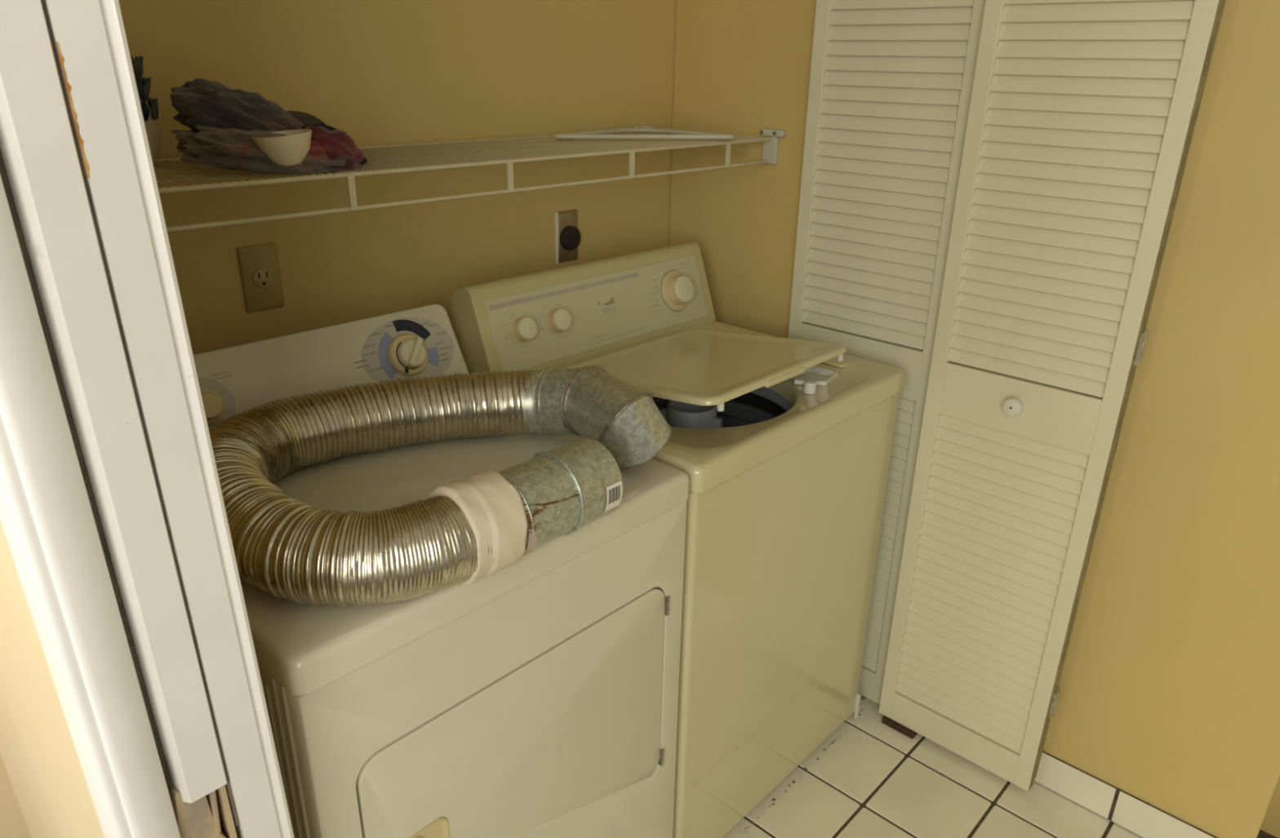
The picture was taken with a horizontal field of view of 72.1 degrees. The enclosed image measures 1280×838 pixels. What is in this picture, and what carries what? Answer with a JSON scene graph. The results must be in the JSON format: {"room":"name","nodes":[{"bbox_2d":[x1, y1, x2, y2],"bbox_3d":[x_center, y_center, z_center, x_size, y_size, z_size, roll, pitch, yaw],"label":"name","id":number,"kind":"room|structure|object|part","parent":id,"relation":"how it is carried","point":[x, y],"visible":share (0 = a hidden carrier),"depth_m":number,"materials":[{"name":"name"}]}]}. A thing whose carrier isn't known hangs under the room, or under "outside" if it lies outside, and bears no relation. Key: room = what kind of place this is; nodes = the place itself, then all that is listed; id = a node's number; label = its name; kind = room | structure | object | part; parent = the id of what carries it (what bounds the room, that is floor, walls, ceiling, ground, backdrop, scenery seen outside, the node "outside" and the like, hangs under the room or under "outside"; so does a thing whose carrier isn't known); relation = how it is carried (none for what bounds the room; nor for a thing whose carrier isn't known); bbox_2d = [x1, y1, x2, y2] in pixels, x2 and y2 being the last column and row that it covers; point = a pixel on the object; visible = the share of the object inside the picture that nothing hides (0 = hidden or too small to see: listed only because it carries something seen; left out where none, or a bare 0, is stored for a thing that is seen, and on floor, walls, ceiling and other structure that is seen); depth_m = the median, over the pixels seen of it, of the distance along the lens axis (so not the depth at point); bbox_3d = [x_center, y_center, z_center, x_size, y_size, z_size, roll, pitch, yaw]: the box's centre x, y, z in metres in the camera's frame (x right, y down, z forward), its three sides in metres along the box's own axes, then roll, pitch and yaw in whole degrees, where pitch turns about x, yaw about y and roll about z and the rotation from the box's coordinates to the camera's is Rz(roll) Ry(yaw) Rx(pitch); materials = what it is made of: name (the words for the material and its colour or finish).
{"room":"laundry room","nodes":[
{"label":"laundry room","id":0,"kind":"room"},
{"bbox_2d":[0,754,31,837],"bbox_3d":[-1.801,-0.025,0.713,0.092,2.444,1.800,20,29,39],"label":"wall","id":1,"kind":"structure","parent":0,"point":[12,823],"depth_m":1.68,"materials":[{"name":"paint"}]},
{"bbox_2d":[0,520,104,837],"bbox_3d":[-0.790,-0.126,1.005,0.972,2.444,0.179,20,29,39],"label":"wall","id":2,"kind":"structure","parent":0,"point":[38,753],"depth_m":1.03,"materials":[{"name":"beige paint"}]},
{"bbox_2d":[0,151,181,837],"bbox_3d":[-0.462,0.023,0.656,0.065,2.444,0.102,20,29,39],"label":"trim","id":3,"kind":"structure","parent":2,"relation":"attached to","point":[47,521],"depth_m":0.68,"materials":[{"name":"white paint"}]},
{"bbox_2d":[0,0,226,803],"bbox_3d":[-0.414,-0.385,0.517,0.044,1.582,0.071,20,29,39],"label":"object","id":4,"kind":"structure","parent":2,"relation":"attached to","point":[38,150],"depth_m":0.65,"materials":[{"name":"white paint"}]},
{"bbox_2d":[40,0,294,837],"bbox_3d":[-0.396,0.002,0.712,0.054,2.444,0.125,20,29,39],"label":"trim","id":5,"kind":"structure","parent":2,"relation":"attached to","point":[90,36],"depth_m":0.70,"materials":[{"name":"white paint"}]},
{"bbox_2d":[119,0,675,355],"bbox_3d":[-0.392,-0.463,1.847,0.100,2.444,1.900,20,29,39],"label":"wall","id":6,"kind":"structure","parent":0,"point":[375,72],"depth_m":1.69,"materials":[{"name":"beige paint"}]},
{"bbox_2d":[236,242,284,313],"bbox_3d":[-0.661,-0.246,1.537,0.010,0.115,0.069,20,29,39],"label":"wall outlet","id":7,"kind":"object","parent":6,"relation":"attached to","point":[259,264],"visible":1,"depth_m":1.53,"materials":[{"name":"beige plastic"}]},
{"bbox_2d":[253,268,272,288],"bbox_3d":[-0.659,-0.246,1.536,0.005,0.034,0.034,20,29,39],"label":"receptacle","id":8,"kind":"object","parent":7,"relation":"attached to","point":[262,277],"depth_m":1.53,"materials":[{"name":"beige plastic"}]},
{"bbox_2d":[153,127,786,232],"bbox_3d":[-0.305,-0.463,1.590,0.340,0.077,1.501,20,29,39],"label":"wire shelf","id":9,"kind":"object","parent":6,"relation":"attached to","point":[431,156],"visible":0.66,"depth_m":1.51,"materials":[{"name":"white metal"}]},
{"bbox_2d":[130,56,161,164],"bbox_3d":[-0.747,-0.436,1.251,0.113,0.150,0.113,-10,25,-24],"label":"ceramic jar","id":10,"kind":"object","parent":9,"relation":"on","point":[149,110],"visible":0.14,"depth_m":1.25,"materials":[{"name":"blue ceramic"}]},
{"bbox_3d":[-0.361,-0.495,1.629,0.006,0.006,1.495,20,29,39],"label":"support rod","id":11,"kind":"part","parent":9,"relation":"part of","materials":[{"name":"white metal"}]},
{"bbox_3d":[-0.284,-0.467,1.563,0.006,0.006,1.495,20,29,39],"label":"support rod","id":12,"kind":"part","parent":9,"relation":"part of","materials":[{"name":"white metal"}]},
{"bbox_2d":[171,111,346,173],"bbox_3d":[-0.547,-0.408,1.290,0.206,0.074,0.263,20,29,39],"label":"folded cloth","id":13,"kind":"object","parent":9,"relation":"on","point":[228,148],"depth_m":1.21,"materials":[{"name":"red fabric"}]},
{"bbox_2d":[169,78,303,133],"bbox_3d":[-0.586,-0.451,1.290,0.116,0.093,0.197,20,29,39],"label":"bundle","id":14,"kind":"object","parent":13,"relation":"on","point":[202,101],"visible":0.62,"depth_m":1.24,"materials":[{"name":"grey fabric"}]},
{"bbox_2d":[251,128,311,166],"bbox_3d":[-0.497,-0.378,1.228,0.080,0.048,0.080,20,29,39],"label":"bowl","id":15,"kind":"object","parent":13,"relation":"on","point":[291,149],"visible":0.98,"depth_m":1.21,"materials":[{"name":"beige ceramic"}]},
{"bbox_3d":[-0.536,-0.463,1.394,0.062,0.049,0.077,20,29,39],"label":"felt cap","id":16,"kind":"part","parent":13,"relation":"part of","materials":[{"name":"grey fabric"}]},
{"bbox_2d":[301,123,367,169],"bbox_3d":[-0.461,-0.407,1.307,0.097,0.062,0.095,5,23,11],"label":"cloth","id":17,"kind":"object","parent":13,"relation":"on","point":[338,144],"visible":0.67,"depth_m":1.28,"materials":[{"name":"red fabric"}]},
{"bbox_3d":[-0.428,-0.525,1.684,0.006,0.006,1.495,20,29,39],"label":"rod","id":18,"kind":"part","parent":9,"relation":"part of","materials":[{"name":"white metal"}]},
{"bbox_3d":[-0.207,-0.440,1.497,0.007,0.007,1.495,20,29,39],"label":"rod","id":19,"kind":"part","parent":9,"relation":"part of","materials":[{"name":"white metal"}]},
{"bbox_3d":[-0.209,-0.396,1.517,0.007,0.007,1.495,20,29,39],"label":"rod","id":20,"kind":"part","parent":9,"relation":"part of","materials":[{"name":"white metal"}]},
{"bbox_2d":[553,125,733,139],"bbox_3d":[-0.002,-0.609,1.883,0.311,0.010,0.370,20,29,39],"label":"clothes hanger","id":21,"kind":"object","parent":9,"relation":"on","point":[609,134],"visible":1,"depth_m":1.85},
{"bbox_2d":[555,208,580,264],"bbox_3d":[-0.164,-0.420,2.034,0.021,0.120,0.068,20,29,39],"label":"dryer outlet","id":22,"kind":"object","parent":6,"relation":"attached to","point":[567,236],"visible":1,"depth_m":2.03,"materials":[{"name":"metal"}]},
{"bbox_2d":[560,226,580,250],"bbox_3d":[-0.161,-0.419,2.036,0.017,0.055,0.055,20,29,39],"label":"receptacle","id":23,"kind":"object","parent":22,"relation":"attached to","point":[570,236],"depth_m":2.03,"materials":[{"name":"plastic"}]},
{"bbox_2d":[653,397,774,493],"bbox_3d":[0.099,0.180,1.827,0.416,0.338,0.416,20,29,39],"label":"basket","id":24,"kind":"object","parent":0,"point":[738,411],"depth_m":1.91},
{"bbox_2d":[668,0,1279,837],"bbox_3d":[0.684,-0.426,1.806,1.545,2.444,0.120,20,29,39],"label":"wall","id":25,"kind":"structure","parent":0,"point":[1169,685],"depth_m":1.67,"materials":[{"name":"beige paint"}]},
{"bbox_2d":[878,0,1225,791],"bbox_3d":[0.751,-0.161,1.678,0.375,2.014,0.089,20,29,39],"label":"bifold door","id":26,"kind":"structure","parent":25,"relation":"in","point":[1082,115],"depth_m":1.68,"materials":[{"name":"beige paint"}]},
{"bbox_3d":[0.728,-0.025,1.712,0.037,0.037,0.031,20,29,39],"label":"knob","id":27,"kind":"part","parent":26,"relation":"part of","materials":[{"name":"white plastic"}]},
{"bbox_2d":[1034,751,1217,837],"bbox_3d":[0.621,0.679,2.205,1.530,0.086,0.008,20,29,39],"label":"baseboard","id":28,"kind":"structure","parent":25,"relation":"attached to","point":[1143,819],"depth_m":1.87,"materials":[{"name":"tile"}]},
{"bbox_2d":[723,697,1277,837],"bbox_3d":[0.574,1.233,1.030,3.450,0.050,4.800,20,29,39],"label":"floor","id":29,"kind":"structure","parent":0,"point":[875,781],"depth_m":1.93,"materials":[{"name":"tile"}]},
{"bbox_2d":[193,304,688,837],"bbox_3d":[-0.377,0.429,1.466,0.639,1.074,0.648,20,29,39],"label":"dryer","id":30,"kind":"object","parent":29,"relation":"on","point":[536,697],"visible":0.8,"depth_m":1.24,"materials":[{"name":"white metal"}]},
{"bbox_3d":[-0.646,-0.017,1.310,0.040,0.052,0.052,20,29,39],"label":"start knob","id":31,"kind":"part","parent":30,"relation":"part of","materials":[{"name":"beige plastic"}]},
{"bbox_2d":[361,317,453,382],"bbox_3d":[-0.409,-0.118,1.561,0.050,0.114,0.186,20,29,39],"label":"print","id":32,"kind":"object","parent":30,"relation":"attached to","point":[389,345],"depth_m":1.54},
{"bbox_3d":[-0.398,-0.116,1.542,0.041,0.055,0.051,20,29,39],"label":"timer knob","id":33,"kind":"part","parent":30,"relation":"part of","materials":[{"name":"white plastic"}]},
{"bbox_3d":[-0.291,0.597,1.148,0.014,0.150,0.098,20,29,39],"label":"door handle","id":34,"kind":"part","parent":30,"relation":"part of","materials":[{"name":"beige plastic"}]},
{"bbox_2d":[208,365,671,608],"bbox_3d":[-0.281,0.046,1.245,0.666,0.130,0.535,-17,28,-37],"label":"flexible duct","id":35,"kind":"object","parent":30,"relation":"on","point":[469,531],"visible":0.91,"depth_m":1.11,"materials":[{"name":"metal"}]},
{"bbox_3d":[-0.371,0.102,1.334,0.636,0.044,0.648,20,29,39],"label":"panel","id":36,"kind":"part","parent":30,"relation":"part of","materials":[{"name":"white metal"}]},
{"bbox_3d":[-0.151,0.506,1.276,0.013,0.385,0.540,20,29,39],"label":"door","id":37,"kind":"part","parent":30,"relation":"part of","materials":[{"name":"white metal"}]},
{"bbox_2d":[450,241,905,837],"bbox_3d":[0.085,0.239,1.927,0.636,1.093,0.686,20,29,39],"label":"washer","id":38,"kind":"object","parent":29,"relation":"on","point":[783,446],"visible":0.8,"depth_m":1.73,"materials":[{"name":"metal"}]},
{"bbox_3d":[-0.226,-0.174,1.715,0.039,0.054,0.053,20,29,39],"label":"control knob","id":39,"kind":"part","parent":38,"relation":"part of","materials":[{"name":"beige plastic"}]},
{"bbox_3d":[-0.164,-0.198,1.777,0.039,0.054,0.053,20,29,39],"label":"control knob","id":40,"kind":"part","parent":38,"relation":"part of","materials":[{"name":"beige plastic"}]},
{"bbox_3d":[-0.067,-0.237,1.890,0.051,0.139,0.622,20,29,39],"label":"panel","id":41,"kind":"part","parent":38,"relation":"part of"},
{"bbox_3d":[0.090,-0.294,2.031,0.054,0.090,0.094,20,29,39],"label":"timer knob","id":42,"kind":"part","parent":38,"relation":"part of","materials":[{"name":"beige plastic"}]},
{"bbox_3d":[0.122,-0.115,1.742,0.408,0.061,0.448,20,29,39],"label":"lid","id":43,"kind":"part","parent":38,"relation":"part of","materials":[{"name":"metal"}]},
{"bbox_3d":[0.326,-0.156,1.939,0.300,0.007,0.040,20,29,39],"label":"deck moulding","id":44,"kind":"part","parent":38,"relation":"part of","materials":[{"name":"metal"}]},
{"bbox_2d":[740,709,863,833],"bbox_3d":[0.341,0.813,1.977,0.086,0.002,0.689,16,27,32],"label":"debris","id":45,"kind":"object","parent":29,"relation":"on","point":[793,782],"visible":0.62,"depth_m":1.98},
{"bbox_2d":[787,0,985,704],"bbox_3d":[0.498,-0.263,1.936,0.370,2.030,0.028,20,29,39],"label":"louvered panel","id":46,"kind":"object","parent":29,"relation":"on","point":[891,85],"visible":0.67,"depth_m":1.85,"materials":[{"name":"paint"}]},
{"bbox_2d":[881,715,917,739],"bbox_3d":[0.633,0.746,2.138,0.083,0.016,0.030,20,29,39],"label":"wood block","id":47,"kind":"object","parent":29,"relation":"on","point":[886,721],"visible":0.56,"depth_m":2.13,"materials":[{"name":"brown wood"}]},
{"bbox_2d":[1260,778,1279,837],"bbox_3d":[1.982,-0.028,0.895,1.900,2.444,0.195,20,29,39],"label":"wall","id":48,"kind":"structure","parent":0,"point":[1270,825],"depth_m":1.85,"materials":[{"name":"beige paint"}]}
]}

